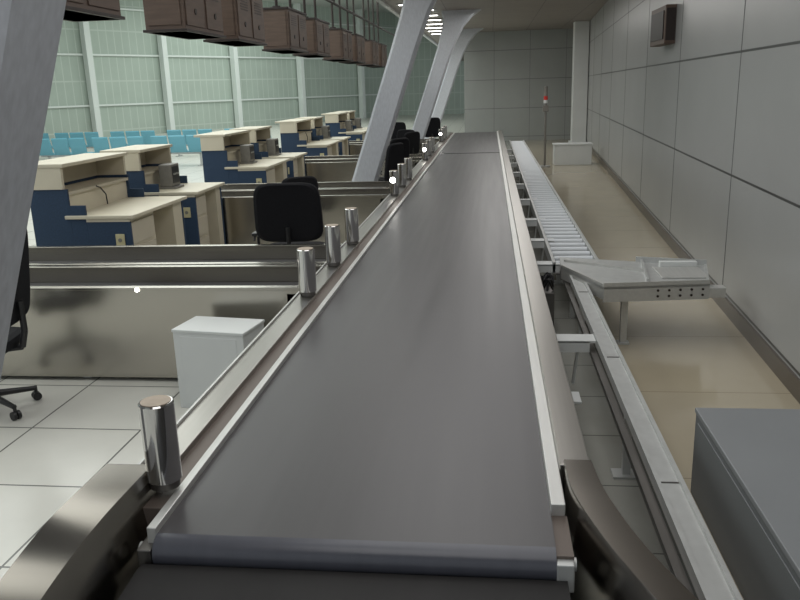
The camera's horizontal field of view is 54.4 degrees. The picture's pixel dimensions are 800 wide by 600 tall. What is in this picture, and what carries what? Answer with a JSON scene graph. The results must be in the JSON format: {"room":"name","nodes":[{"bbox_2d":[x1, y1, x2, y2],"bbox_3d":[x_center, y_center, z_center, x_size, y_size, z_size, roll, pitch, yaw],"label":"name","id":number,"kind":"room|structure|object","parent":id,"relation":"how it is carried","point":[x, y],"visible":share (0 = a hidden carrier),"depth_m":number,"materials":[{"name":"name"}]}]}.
{"room":"airport terminal","nodes":[
{"label":"airport terminal","id":0,"kind":"room"},
{"bbox_2d":[44,0,394,141],"bbox_3d":[-11.448,-13.771,45.378,0.200,7.500,62.000,9,19,35],"label":"window","id":1,"kind":"structure","parent":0,"point":[119,79],"depth_m":44.48,"materials":[{"name":"green glass"}]},
{"bbox_2d":[48,3,396,136],"bbox_3d":[-13.521,-12.809,42.074,0.461,7.500,50.000,9,19,35],"label":"window frame","id":2,"kind":"structure","parent":1,"relation":"attached to","point":[87,54],"depth_m":43.39,"materials":[{"name":"white metal"}]},
{"bbox_2d":[262,0,390,12],"bbox_3d":[-17.441,-12.640,33.501,37.650,3.100,73.000,0,15,7],"label":"ceiling","id":3,"kind":"structure","parent":0,"point":[322,3],"depth_m":51.05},
{"bbox_2d":[63,0,124,21],"bbox_3d":[-2.557,-4.451,5.046,0.440,4.900,1.190,0,15,7],"label":"upper cabinet","id":4,"kind":"object","parent":3,"relation":"hanging from","point":[75,10],"visible":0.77,"depth_m":5.86,"materials":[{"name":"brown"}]},
{"bbox_2d":[143,0,226,39],"bbox_3d":[-2.280,-5.110,7.442,0.440,4.900,1.190,0,15,7],"label":"upper cabinet","id":5,"kind":"object","parent":3,"relation":"hanging from","point":[183,19],"visible":1,"depth_m":7.58,"materials":[{"name":"brown wood"}]},
{"bbox_2d":[203,0,266,46],"bbox_3d":[-2.097,-5.545,9.023,0.440,4.900,1.190,0,15,7],"label":"upper cabinet","id":6,"kind":"object","parent":3,"relation":"hanging from","point":[243,20],"visible":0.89,"depth_m":9.28,"materials":[{"name":"brown wood"}]},
{"bbox_2d":[262,0,308,53],"bbox_3d":[-1.825,-6.191,11.370,0.440,4.900,1.190,0,15,7],"label":"upper cabinet","id":7,"kind":"object","parent":3,"relation":"hanging from","point":[284,27],"visible":0.91,"depth_m":11.42,"materials":[{"name":"dark brown wood"},{"name":"metal"}]},
{"bbox_2d":[292,0,330,57],"bbox_3d":[-1.621,-6.678,13.143,0.440,4.900,1.190,0,15,7],"label":"upper cabinet","id":8,"kind":"object","parent":3,"relation":"hanging from","point":[318,42],"visible":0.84,"depth_m":13.28,"materials":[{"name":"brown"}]},
{"bbox_2d":[322,0,353,61],"bbox_3d":[-1.349,-7.324,15.491,0.440,4.900,1.190,0,15,7],"label":"upper cabinet","id":9,"kind":"object","parent":3,"relation":"hanging from","point":[340,38],"visible":0.85,"depth_m":15.55,"materials":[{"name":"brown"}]},
{"bbox_2d":[338,0,365,63],"bbox_3d":[-1.155,-7.785,17.168,0.440,4.900,1.190,0,15,7],"label":"upper cabinet","id":10,"kind":"object","parent":3,"relation":"hanging from","point":[358,41],"visible":0.7,"depth_m":17.35,"materials":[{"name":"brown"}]},
{"bbox_2d":[325,0,394,35],"bbox_3d":[-1.275,-7.342,13.781,0.049,3.975,24.040,0,15,7],"label":"rail","id":11,"kind":"object","parent":3,"relation":"hanging from","point":[329,1],"visible":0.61,"depth_m":17.50,"materials":[{"name":"grey metal"}]},
{"bbox_2d":[356,0,379,66],"bbox_3d":[-0.894,-8.405,19.420,0.440,4.900,1.190,0,15,7],"label":"upper cabinet","id":12,"kind":"object","parent":3,"relation":"hanging from","point":[371,46],"visible":0.77,"depth_m":19.48,"materials":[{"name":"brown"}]},
{"bbox_2d":[366,0,386,67],"bbox_3d":[-0.706,-8.853,21.049,0.440,4.900,1.190,0,15,7],"label":"upper cabinet","id":13,"kind":"object","parent":3,"relation":"hanging from","point":[382,47],"visible":0.59,"depth_m":21.16,"materials":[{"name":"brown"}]},
{"bbox_2d":[0,114,799,599],"bbox_3d":[-14.402,-6.900,34.728,43.405,0.001,73.000,0,15,7],"label":"floor","id":14,"kind":"structure","parent":0,"point":[682,356],"depth_m":5.32,"materials":[{"name":"white tile"}]},
{"bbox_2d":[0,231,41,420],"bbox_3d":[-2.741,0.135,5.053,0.671,1.260,0.690,-3,15,-3],"label":"office chair","id":15,"kind":"object","parent":14,"relation":"on","point":[17,336],"visible":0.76,"depth_m":5.10,"materials":[{"name":"black plastic"}]},
{"bbox_2d":[0,0,65,379],"bbox_3d":[-1.106,-0.514,2.215,2.265,3.900,0.460,0,15,7],"label":"column","id":16,"kind":"structure","parent":14,"relation":"on","point":[30,30],"depth_m":2.23,"materials":[{"name":"paint"}]},
{"bbox_2d":[42,133,52,159],"bbox_3d":[-12.781,-5.347,27.099,1.620,0.900,0.580,0,15,7],"label":"bench","id":17,"kind":"object","parent":14,"relation":"on","point":[45,135],"visible":0.09,"depth_m":26.68,"materials":[{"name":"teal plastic"}]},
{"bbox_2d":[40,138,94,158],"bbox_3d":[-10.001,-4.398,23.281,1.620,0.900,0.580,0,15,7],"label":"bench","id":18,"kind":"object","parent":14,"relation":"on","point":[60,145],"visible":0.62,"depth_m":23.00,"materials":[{"name":"teal plastic"}]},
{"bbox_2d":[55,132,98,148],"bbox_3d":[-10.992,-5.347,26.892,1.620,0.900,0.580,0,15,7],"label":"bench","id":19,"kind":"object","parent":14,"relation":"on","point":[88,135],"visible":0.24,"depth_m":26.56,"materials":[{"name":"teal plastic"}]},
{"bbox_2d":[31,152,186,245],"bbox_3d":[-3.055,-0.803,8.267,1.150,1.405,1.390,0,15,7],"label":"desk","id":20,"kind":"object","parent":14,"relation":"on","point":[85,199],"visible":0.63,"depth_m":7.81,"materials":[{"name":"beige wood"}]},
{"bbox_2d":[91,136,143,152],"bbox_3d":[-8.213,-4.398,23.075,1.620,0.900,0.580,0,15,7],"label":"bench","id":21,"kind":"object","parent":14,"relation":"on","point":[99,143],"visible":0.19,"depth_m":22.75,"materials":[{"name":"teal plastic"}]},
{"bbox_2d":[110,130,154,145],"bbox_3d":[-9.006,-5.347,26.662,1.620,0.900,0.580,0,15,7],"label":"bench","id":22,"kind":"object","parent":14,"relation":"on","point":[146,135],"visible":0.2,"depth_m":26.32,"materials":[{"name":"teal plastic"}]},
{"bbox_2d":[1,264,322,377],"bbox_3d":[-2.331,0.159,5.976,3.495,0.705,0.737,0,15,7],"label":"conveyor","id":23,"kind":"object","parent":14,"relation":"on","point":[94,320],"visible":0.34,"depth_m":5.62,"materials":[{"name":"metal"}]},
{"bbox_2d":[100,144,225,244],"bbox_3d":[-2.887,-1.204,9.724,1.150,1.405,0.970,0,15,7],"label":"desk","id":24,"kind":"object","parent":14,"relation":"on","point":[150,167],"visible":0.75,"depth_m":9.47,"materials":[{"name":"beige wood"}]},
{"bbox_2d":[150,135,202,165],"bbox_3d":[-6.425,-4.398,22.868,1.620,0.900,0.580,0,15,7],"label":"bench","id":25,"kind":"object","parent":14,"relation":"on","point":[178,142],"visible":0.59,"depth_m":22.58,"materials":[{"name":"teal plastic"}]},
{"bbox_2d":[29,244,341,265],"bbox_3d":[-2.242,-0.053,6.746,3.495,0.705,0.791,0,15,7],"label":"conveyor","id":26,"kind":"object","parent":14,"relation":"on","point":[227,254],"visible":0.06,"depth_m":6.95,"materials":[{"name":"metal"}]},
{"bbox_2d":[167,129,211,156],"bbox_3d":[-7.019,-5.347,26.432,1.620,0.900,0.580,0,15,7],"label":"bench","id":27,"kind":"object","parent":14,"relation":"on","point":[190,131],"visible":0.19,"depth_m":26.09,"materials":[{"name":"teal plastic"}]},
{"bbox_2d":[171,316,264,407],"bbox_3d":[-1.183,0.422,5.179,0.512,0.545,0.320,2,16,15],"label":"cabinet","id":28,"kind":"object","parent":14,"relation":"on","point":[205,346],"visible":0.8,"depth_m":5.04,"materials":[{"name":"white metal"}]},
{"bbox_2d":[193,130,289,183],"bbox_3d":[-2.529,-2.055,12.819,1.150,1.405,1.390,0,15,7],"label":"desk","id":29,"kind":"object","parent":14,"relation":"on","point":[228,156],"visible":0.62,"depth_m":12.18,"materials":[{"name":"beige wood"}]},
{"bbox_2d":[229,126,306,177],"bbox_3d":[-2.360,-2.455,14.275,1.150,1.405,0.970,0,15,7],"label":"desk","id":30,"kind":"object","parent":14,"relation":"on","point":[260,136],"visible":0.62,"depth_m":14.02,"materials":[{"name":"beige wood"}]},
{"bbox_2d":[251,182,324,243],"bbox_3d":[-1.054,-0.613,7.765,0.810,1.180,0.666,-1,15,3],"label":"office chair","id":31,"kind":"object","parent":14,"relation":"on","point":[284,213],"visible":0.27,"depth_m":7.42,"materials":[{"name":"black fabric"}]},
{"bbox_2d":[281,176,321,206],"bbox_3d":[-1.265,-1.000,9.463,0.622,1.050,0.659,-8,16,-21],"label":"office chair","id":32,"kind":"object","parent":14,"relation":"on","point":[304,179],"visible":0.08,"depth_m":9.06,"materials":[{"name":"black fabric"}]},
{"bbox_2d":[220,181,389,190],"bbox_3d":[-1.716,-1.305,11.297,3.495,0.705,0.791,0,15,7],"label":"conveyor","id":33,"kind":"object","parent":14,"relation":"on","point":[349,184],"visible":0.02,"depth_m":11.45,"materials":[{"name":"metal"}]},
{"bbox_2d":[221,188,389,243],"bbox_3d":[-1.804,-1.094,10.531,3.495,0.705,0.731,0,15,7],"label":"conveyor","id":34,"kind":"object","parent":14,"relation":"on","point":[238,207],"visible":0.09,"depth_m":10.16,"materials":[{"name":"metal"}]},
{"bbox_2d":[275,118,340,155],"bbox_3d":[-2.002,-3.307,17.371,1.150,1.405,1.390,0,15,7],"label":"desk","id":35,"kind":"object","parent":14,"relation":"on","point":[296,134],"visible":0.52,"depth_m":16.70,"materials":[{"name":"beige wood"}]},
{"bbox_2d":[294,116,350,154],"bbox_3d":[-1.834,-3.708,18.827,1.150,1.405,0.970,0,15,7],"label":"desk","id":36,"kind":"object","parent":14,"relation":"on","point":[317,127],"visible":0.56,"depth_m":18.57,"materials":[{"name":"beige wood"}]},
{"bbox_2d":[321,112,366,140],"bbox_3d":[-1.476,-4.559,21.922,1.150,1.405,1.390,0,15,7],"label":"desk","id":37,"kind":"object","parent":14,"relation":"on","point":[340,126],"visible":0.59,"depth_m":21.24,"materials":[{"name":"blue wood"}]},
{"bbox_2d":[0,130,697,599],"bbox_3d":[1.093,-1.567,11.757,2.450,0.801,23.200,0,15,7],"label":"conveyor","id":38,"kind":"object","parent":14,"relation":"on","point":[407,427],"visible":0.98,"depth_m":2.79,"materials":[{"name":"rubber"}]},
{"bbox_2d":[138,395,181,491],"bbox_3d":[-0.794,0.475,2.581,0.114,0.304,0.114,0,15,7],"label":"bollard","id":39,"kind":"object","parent":38,"relation":"on","point":[157,416],"visible":1,"depth_m":2.54,"materials":[{"name":"metal"}]},
{"bbox_2d":[296,247,316,296],"bbox_3d":[-0.597,-0.181,4.976,0.114,0.304,0.114,0,15,7],"label":"bollard","id":40,"kind":"object","parent":38,"relation":"on","point":[306,270],"visible":1,"depth_m":4.93,"materials":[{"name":"metal"}]},
{"bbox_2d":[324,224,340,265],"bbox_3d":[-0.501,-0.410,5.810,0.114,0.304,0.114,0,15,7],"label":"bollard","id":41,"kind":"object","parent":38,"relation":"on","point":[332,231],"visible":1,"depth_m":5.77,"materials":[{"name":"metal"}]},
{"bbox_2d":[344,207,358,244],"bbox_3d":[-0.409,-0.629,6.605,0.114,0.304,0.114,0,15,7],"label":"bollard","id":42,"kind":"object","parent":38,"relation":"on","point":[351,213],"visible":1,"depth_m":6.56,"materials":[{"name":"metal"}]},
{"bbox_2d":[389,170,398,195],"bbox_3d":[-0.071,-1.433,9.525,0.114,0.304,0.119,0,15,7],"label":"bollard","id":43,"kind":"object","parent":38,"relation":"on","point":[393,174],"visible":1,"depth_m":9.48,"materials":[{"name":"metal"}]},
{"bbox_2d":[397,163,405,186],"bbox_3d":[0.026,-1.663,10.361,0.114,0.304,0.114,0,15,7],"label":"bollard","id":44,"kind":"object","parent":38,"relation":"on","point":[401,167],"visible":0.91,"depth_m":10.31,"materials":[{"name":"metal"}]},
{"bbox_2d":[404,158,411,179],"bbox_3d":[0.118,-1.881,11.157,0.114,0.304,0.114,0,15,7],"label":"bollard","id":45,"kind":"object","parent":38,"relation":"on","point":[408,161],"visible":0.91,"depth_m":11.11,"materials":[{"name":"metal"}]},
{"bbox_2d":[422,143,427,159],"bbox_3d":[0.456,-2.685,14.077,0.114,0.304,0.119,0,15,7],"label":"bollard","id":46,"kind":"object","parent":38,"relation":"on","point":[424,145],"visible":1,"depth_m":14.03,"materials":[{"name":"metal"}]},
{"bbox_2d":[426,140,431,155],"bbox_3d":[0.552,-2.914,14.913,0.114,0.304,0.114,0,15,7],"label":"bollard","id":47,"kind":"object","parent":38,"relation":"on","point":[429,142],"visible":0.86,"depth_m":14.86,"materials":[{"name":"metal"}]},
{"bbox_2d":[429,137,434,152],"bbox_3d":[0.644,-3.133,15.709,0.114,0.304,0.114,0,15,7],"label":"bollard","id":48,"kind":"object","parent":38,"relation":"on","point":[430,138],"visible":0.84,"depth_m":15.66,"materials":[{"name":"metal"}]},
{"bbox_2d":[439,129,442,141],"bbox_3d":[0.982,-3.937,18.629,0.114,0.304,0.119,0,15,7],"label":"bollard","id":49,"kind":"object","parent":38,"relation":"on","point":[440,130],"visible":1,"depth_m":18.58,"materials":[{"name":"metal"}]},
{"bbox_2d":[441,127,444,139],"bbox_3d":[1.079,-4.167,19.465,0.114,0.304,0.114,0,15,7],"label":"bollard","id":50,"kind":"object","parent":38,"relation":"on","point":[443,128],"visible":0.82,"depth_m":19.41,"materials":[{"name":"metal"}]},
{"bbox_2d":[336,111,367,128],"bbox_3d":[-1.307,-4.960,23.379,1.150,1.405,0.970,0,15,7],"label":"desk","id":51,"kind":"object","parent":14,"relation":"on","point":[356,122],"visible":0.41,"depth_m":23.12,"materials":[{"name":"beige wood"}]},
{"bbox_2d":[305,157,421,181],"bbox_3d":[-1.278,-2.346,15.083,3.495,0.705,0.731,0,15,7],"label":"conveyor","id":52,"kind":"object","parent":14,"relation":"on","point":[323,170],"visible":0.15,"depth_m":14.69,"materials":[{"name":"metal"}]},
{"bbox_2d":[305,154,421,159],"bbox_3d":[-1.189,-2.557,15.849,3.495,0.705,0.791,0,15,7],"label":"conveyor","id":53,"kind":"object","parent":14,"relation":"on","point":[410,155],"visible":0.1,"depth_m":16.09,"materials":[{"name":"metal"}]},
{"bbox_2d":[380,142,403,180],"bbox_3d":[-0.295,-1.794,11.954,0.668,1.220,0.650,6,17,27],"label":"office chair","id":54,"kind":"object","parent":14,"relation":"on","point":[394,153],"visible":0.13,"depth_m":11.62,"materials":[{"name":"black fabric"}]},
{"bbox_2d":[349,141,437,154],"bbox_3d":[-0.751,-3.598,19.634,3.495,0.705,0.731,0,15,7],"label":"conveyor","id":55,"kind":"object","parent":14,"relation":"on","point":[354,148],"visible":0.02,"depth_m":19.27,"materials":[{"name":"metal"}]},
{"bbox_2d":[378,138,409,180],"bbox_3d":[-0.189,-2.205,13.494,0.668,1.200,0.650,13,21,43],"label":"office chair","id":56,"kind":"object","parent":14,"relation":"on","point":[405,141],"visible":0.12,"depth_m":13.24,"materials":[{"name":"black plastic"}]},
{"bbox_2d":[349,139,438,142],"bbox_3d":[-0.662,-3.809,20.401,3.495,0.705,0.791,0,15,7],"label":"conveyor","id":57,"kind":"object","parent":14,"relation":"on","point":[358,141],"visible":0.02,"depth_m":20.50,"materials":[{"name":"metal"}]},
{"bbox_2d":[352,0,436,180],"bbox_3d":[0.039,-3.239,12.118,2.265,3.900,0.460,0,15,7],"label":"column","id":58,"kind":"structure","parent":14,"relation":"on","point":[415,14],"depth_m":11.96,"materials":[{"name":"metal"}]},
{"bbox_2d":[391,122,405,139],"bbox_3d":[-0.035,-4.555,22.323,0.650,1.100,0.662,0,15,7],"label":"office chair","id":59,"kind":"object","parent":14,"relation":"on","point":[399,125],"visible":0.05,"depth_m":21.93,"materials":[{"name":"black fabric"}]},
{"bbox_2d":[397,129,421,153],"bbox_3d":[0.290,-3.448,18.208,0.650,1.100,0.662,7,17,29],"label":"office chair","id":60,"kind":"object","parent":14,"relation":"on","point":[400,133],"visible":0.13,"depth_m":17.87,"materials":[{"name":"black fabric"}]},
{"bbox_2d":[403,131,419,153],"bbox_3d":[0.083,-3.159,17.168,0.662,1.100,0.650,13,21,43],"label":"office chair","id":61,"kind":"object","parent":14,"relation":"on","point":[414,137],"visible":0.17,"depth_m":16.91,"materials":[{"name":"black fabric"}]},
{"bbox_2d":[425,117,440,136],"bbox_3d":[0.861,-4.603,22.206,0.650,1.200,0.665,-5,15,-10],"label":"office chair","id":62,"kind":"object","parent":14,"relation":"on","point":[434,126],"visible":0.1,"depth_m":21.86,"materials":[{"name":"black fabric"}]},
{"bbox_2d":[412,9,480,138],"bbox_3d":[1.026,-5.584,20.646,2.265,3.900,0.460,0,15,7],"label":"column","id":63,"kind":"structure","parent":14,"relation":"on","point":[453,21],"depth_m":20.30,"materials":[{"name":"metal"}]},
{"bbox_2d":[424,28,482,138],"bbox_3d":[1.780,-7.377,27.163,2.265,3.900,0.460,0,15,7],"label":"column","id":64,"kind":"structure","parent":14,"relation":"on","point":[466,35],"depth_m":26.84,"materials":[{"name":"metal"}]},
{"bbox_2d":[540,86,549,166],"bbox_3d":[3.599,-4.283,19.277,0.277,1.950,0.277,0,15,7],"label":"post","id":65,"kind":"object","parent":14,"relation":"on","point":[545,107],"visible":0.96,"depth_m":19.19,"materials":[{"name":"silver metal"}]},
{"bbox_2d":[552,142,592,164],"bbox_3d":[4.402,-3.743,19.907,0.970,0.530,0.540,0,15,7],"label":"base cabinet","id":66,"kind":"object","parent":14,"relation":"on","point":[571,153],"visible":1,"depth_m":19.67,"materials":[{"name":"white paint"}]},
{"bbox_2d":[568,21,589,142],"bbox_3d":[5.839,-7.029,25.411,0.520,3.900,0.600,0,15,7],"label":"pillar","id":67,"kind":"structure","parent":14,"relation":"on","point":[580,59],"depth_m":25.15,"materials":[{"name":"white paint"}]},
{"bbox_2d":[507,140,742,599],"bbox_3d":[2.073,-1.538,12.173,0.630,0.468,21.800,0,15,7],"label":"conveyor","id":68,"kind":"object","parent":14,"relation":"on","point":[560,235],"visible":0.86,"depth_m":3.99,"materials":[{"name":"metal"}]},
{"bbox_2d":[540,272,554,324],"bbox_3d":[1.245,0.004,6.608,0.114,0.457,0.554,0,15,7],"label":"motor","id":69,"kind":"object","parent":68,"relation":"attached to","point":[548,284],"visible":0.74,"depth_m":6.45,"materials":[{"name":"black metal"}]},
{"bbox_2d":[560,256,725,344],"bbox_3d":[1.954,-0.024,6.451,1.200,0.550,1.090,0,15,7],"label":"table","id":70,"kind":"object","parent":14,"relation":"on","point":[647,278],"visible":0.99,"depth_m":6.12,"materials":[{"name":"metal"}]},
{"bbox_2d":[690,408,799,599],"bbox_3d":[1.739,0.938,3.112,0.751,0.455,1.475,0,15,7],"label":"base cabinet","id":71,"kind":"object","parent":14,"relation":"on","point":[745,478],"visible":1,"depth_m":3.21,"materials":[{"name":"grey metal"}]},
{"bbox_2d":[395,15,463,114],"bbox_3d":[-1.116,-18.056,59.968,24.000,7.500,0.200,0,15,7],"label":"wall","id":72,"kind":"structure","parent":0,"point":[426,52],"depth_m":59.84,"materials":[{"name":"glass"}]},
{"bbox_2d":[375,0,607,60],"bbox_3d":[4.075,-9.825,27.611,6.650,0.550,65.000,0,15,7],"label":"ceiling","id":73,"kind":"structure","parent":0,"point":[494,15],"depth_m":21.33,"materials":[{"name":"grey paint"}]},
{"bbox_2d":[396,4,441,33],"bbox_3d":[0.403,-7.039,18.711,0.800,0.033,19.660,0,15,7],"label":"light strips","id":74,"kind":"object","parent":73,"relation":"attached to","point":[396,4],"depth_m":23.67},
{"bbox_2d":[464,29,572,140],"bbox_3d":[4.654,-7.910,28.698,4.550,3.950,0.200,0,15,7],"label":"wall","id":75,"kind":"structure","parent":0,"point":[506,73],"depth_m":28.62,"materials":[{"name":"grey tile"}]},
{"bbox_2d":[586,0,799,378],"bbox_3d":[4.106,-3.666,13.127,0.200,3.950,34.062,1,15,10],"label":"wall","id":76,"kind":"structure","parent":0,"point":[761,278],"depth_m":7.23,"materials":[{"name":"grey tile"}]},
{"bbox_2d":[650,4,676,46],"bbox_3d":[3.382,-3.518,10.011,0.152,0.460,0.910,0,15,7],"label":"wall speaker","id":77,"kind":"object","parent":76,"relation":"attached to","point":[663,19],"visible":1,"depth_m":9.66,"materials":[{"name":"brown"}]},
{"bbox_2d":[591,0,745,284],"bbox_3d":[4.066,-3.817,13.460,0.014,3.790,26.150,1,15,10],"label":"trim","id":78,"kind":"structure","parent":76,"relation":"attached to","point":[614,0],"depth_m":9.39,"materials":[{"name":"grey"}]},
{"bbox_2d":[592,148,799,403],"bbox_3d":[3.971,-1.692,13.163,0.020,0.130,33.051,1,15,10],"label":"baseboard","id":79,"kind":"structure","parent":76,"relation":"attached to","point":[790,380],"depth_m":6.34,"materials":[{"name":"grey metal"}]}
]}

